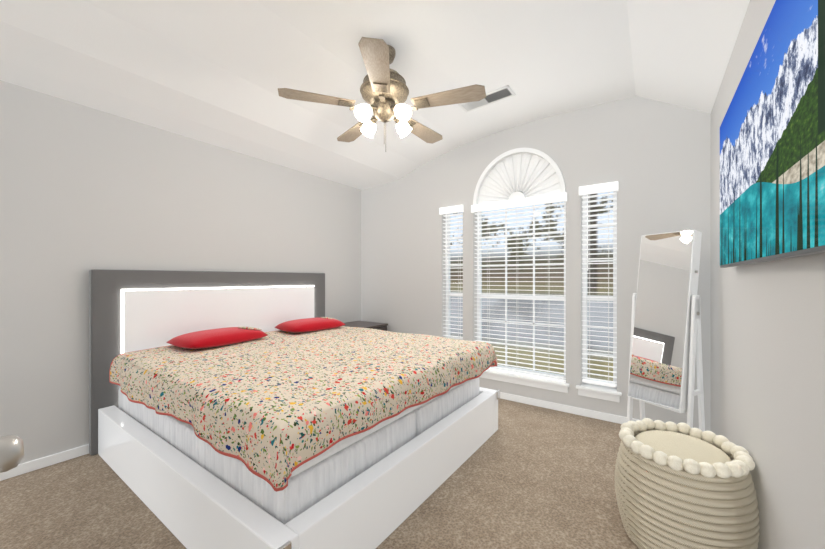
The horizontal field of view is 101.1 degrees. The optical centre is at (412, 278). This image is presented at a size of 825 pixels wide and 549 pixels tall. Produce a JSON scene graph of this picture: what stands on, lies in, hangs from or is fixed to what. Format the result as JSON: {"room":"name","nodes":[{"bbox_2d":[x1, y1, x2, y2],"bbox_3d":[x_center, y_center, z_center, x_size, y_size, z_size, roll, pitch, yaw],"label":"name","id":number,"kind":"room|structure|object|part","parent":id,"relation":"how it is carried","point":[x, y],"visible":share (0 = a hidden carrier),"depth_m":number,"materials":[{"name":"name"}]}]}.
{"room":"bedroom","nodes":[
{"label":"bedroom","id":0,"kind":"room"},
{"bbox_2d":[0,435,23,472],"bbox_3d":[-1.050,0.205,0.790,0.860,2.028,0.120,0,0,35],"label":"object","id":1,"kind":"structure","parent":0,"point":[11,451],"depth_m":0.60,"materials":[{"name":"silver"}]},
{"bbox_2d":[0,80,360,463],"bbox_3d":[-1.699,0.011,3.220,0.001,2.440,3.460,0,0,35],"label":"wall","id":2,"kind":"structure","parent":0,"point":[84,190],"depth_m":2.44,"materials":[{"name":"grey paint"}]},
{"bbox_2d":[0,444,88,480],"bbox_3d":[-1.705,1.198,3.199,0.014,0.066,3.420,0,0,35],"label":"baseboard","id":3,"kind":"structure","parent":2,"relation":"attached to","point":[36,464],"depth_m":2.21,"materials":[{"name":"white"}]},
{"bbox_2d":[0,398,638,548],"bbox_3d":[-0.231,1.231,2.179,3.600,0.001,3.460,0,0,35],"label":"floor","id":4,"kind":"structure","parent":0,"point":[525,476],"depth_m":1.87,"materials":[{"name":"brown carpet"}]},
{"bbox_2d":[89,269,499,548],"bbox_3d":[-0.773,0.584,2.582,2.216,1.295,2.060,0,0,35],"label":"bed","id":5,"kind":"object","parent":4,"relation":"on","point":[253,410],"visible":1,"depth_m":1.87,"materials":[{"name":"white fabric"}]},
{"bbox_3d":[-1.640,0.584,3.196,0.092,1.295,2.060,0,0,35],"label":"headboard","id":6,"kind":"part","parent":5,"relation":"part of","materials":[{"name":"white"}]},
{"bbox_2d":[109,323,497,491],"bbox_3d":[-0.677,0.626,2.532,1.984,0.233,1.999,0,0,35],"label":"quilt","id":7,"kind":"object","parent":5,"relation":"on","point":[280,403],"depth_m":1.77,"materials":[{"name":"fabric"}]},
{"bbox_2d":[343,321,387,330],"bbox_3d":[-0.653,0.898,4.194,0.540,0.665,0.524,0,0,35],"label":"nightstand","id":8,"kind":"object","parent":4,"relation":"on","point":[372,325],"visible":0.1,"depth_m":4.18,"materials":[{"name":"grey wood"}]},
{"bbox_2d":[627,230,704,431],"bbox_3d":[1.786,0.451,2.419,0.270,1.561,0.421,0,0,-26],"label":"mirror","id":9,"kind":"object","parent":4,"relation":"on","point":[665,346],"visible":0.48,"depth_m":2.35,"materials":[{"name":"white mirror"}]},
{"bbox_2d":[615,418,759,548],"bbox_3d":[1.248,0.987,1.584,0.526,0.488,0.526,0,0,35],"label":"basket","id":10,"kind":"object","parent":4,"relation":"on","point":[681,485],"visible":1,"depth_m":1.42,"materials":[{"name":"fabric"}]},
{"bbox_2d":[633,430,733,479],"bbox_3d":[1.248,0.792,1.584,0.361,0.078,0.361,0,0,35],"label":"lid","id":11,"kind":"object","parent":10,"relation":"on","point":[708,447],"depth_m":1.54,"materials":[{"name":"beige fabric"}]},
{"bbox_2d":[0,0,749,189],"bbox_3d":[-0.231,-1.371,2.179,3.600,0.325,3.460,0,0,35],"label":"ceiling","id":12,"kind":"structure","parent":0,"point":[218,73],"depth_m":2.19,"materials":[{"name":"white paint"}]},
{"bbox_2d":[278,37,485,143],"bbox_3d":[-0.156,-1.167,2.279,1.276,0.666,1.220,0,0,35],"label":"fan","id":13,"kind":"object","parent":12,"relation":"hanging from","point":[384,90],"visible":1,"depth_m":2.14,"materials":[{"name":"beige wood"}]},
{"bbox_3d":[-0.184,-1.267,2.244,0.324,0.466,0.324,0,0,35],"label":"motor","id":14,"kind":"part","parent":13,"relation":"part of","materials":[{"name":"brown metal"}]},
{"bbox_2d":[458,85,515,112],"bbox_3d":[0.625,-1.516,2.884,0.450,0.028,0.170,0,0,35],"label":"ceiling vent","id":15,"kind":"object","parent":12,"relation":"in","point":[500,94],"visible":0.92,"depth_m":2.87,"materials":[{"name":"silver metal"}]},
{"bbox_2d":[361,96,710,430],"bbox_3d":[0.802,-0.151,3.635,3.600,2.765,0.110,0,0,35],"label":"wall","id":16,"kind":"structure","parent":0,"point":[652,157],"depth_m":3.09,"materials":[{"name":"grey paint"}]},
{"bbox_2d":[446,212,462,339],"bbox_3d":[0.513,0.079,3.919,0.270,1.775,0.060,0,0,35],"label":"window","id":17,"kind":"structure","parent":16,"relation":"in","point":[448,316],"depth_m":3.96,"materials":[{"name":"white plastic"}]},
{"bbox_2d":[439,205,463,339],"bbox_3d":[0.455,0.072,3.838,0.294,1.763,0.100,0,0,35],"label":"window blind","id":18,"kind":"object","parent":17,"relation":"attached to","point":[452,209],"visible":0.67,"depth_m":3.83,"materials":[{"name":"white plastic"}]},
{"bbox_2d":[473,148,565,204],"bbox_3d":[1.046,-1.044,3.417,0.926,0.509,0.060,0,0,35],"label":"arched window shade","id":19,"kind":"object","parent":16,"relation":"attached to","point":[527,172],"visible":0.96,"depth_m":3.42,"materials":[{"name":"white"}]},
{"bbox_2d":[477,162,565,379],"bbox_3d":[1.105,-0.167,3.500,0.930,2.266,0.060,0,0,35],"label":"window","id":20,"kind":"structure","parent":16,"relation":"in","point":[534,297],"depth_m":3.48,"materials":[{"name":"white plastic"}]},
{"bbox_2d":[471,192,566,381],"bbox_3d":[1.047,0.092,3.418,0.954,1.763,0.100,0,0,35],"label":"window blind","id":21,"kind":"object","parent":20,"relation":"attached to","point":[543,199],"visible":0.85,"depth_m":3.39,"materials":[{"name":"white plastic"}]},
{"bbox_2d":[480,370,569,392],"bbox_3d":[1.054,1.008,3.429,1.000,0.085,0.155,0,0,35],"label":"sill","id":22,"kind":"structure","parent":16,"relation":"attached to","point":[558,386],"depth_m":3.31,"materials":[{"name":"white"}]},
{"bbox_2d":[500,392,638,423],"bbox_3d":[0.766,1.198,3.584,3.600,0.066,0.014,0,0,35],"label":"baseboard","id":23,"kind":"structure","parent":16,"relation":"attached to","point":[526,400],"depth_m":3.11,"materials":[{"name":"white"}]},
{"bbox_2d":[576,383,621,401],"bbox_3d":[1.649,1.008,3.006,0.350,0.085,0.155,0,0,35],"label":"sill","id":24,"kind":"structure","parent":16,"relation":"attached to","point":[600,392],"depth_m":2.97,"materials":[{"name":"white"}]},
{"bbox_2d":[582,191,616,388],"bbox_3d":[1.700,0.071,3.078,0.280,1.790,0.060,0,0,35],"label":"window","id":25,"kind":"structure","parent":16,"relation":"in","point":[586,297],"depth_m":3.09,"materials":[{"name":"white plastic"}]},
{"bbox_2d":[579,181,618,387],"bbox_3d":[1.642,0.058,2.996,0.304,1.763,0.100,0,0,35],"label":"window blind","id":26,"kind":"object","parent":25,"relation":"attached to","point":[608,187],"visible":0.98,"depth_m":2.99,"materials":[{"name":"white plastic"}]},
{"bbox_2d":[711,0,824,548],"bbox_3d":[1.238,-0.004,1.138,0.001,2.470,3.460,0,0,35],"label":"wall","id":27,"kind":"structure","parent":0,"point":[768,366],"depth_m":1.25,"materials":[{"name":"grey paint"}]},
{"bbox_2d":[720,0,824,267],"bbox_3d":[1.263,-0.433,1.230,0.062,0.752,1.380,0,0,35],"label":"painting","id":28,"kind":"object","parent":27,"relation":"attached to","point":[772,167],"visible":1,"depth_m":0.96},
{"label":"outside","id":29,"kind":"structure","parent":0,"visible":0},
{"bbox_2d":[450,191,612,380],"bbox_3d":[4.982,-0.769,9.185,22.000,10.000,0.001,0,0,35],"label":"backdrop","id":30,"kind":"structure","parent":29,"point":[495,308],"depth_m":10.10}
]}

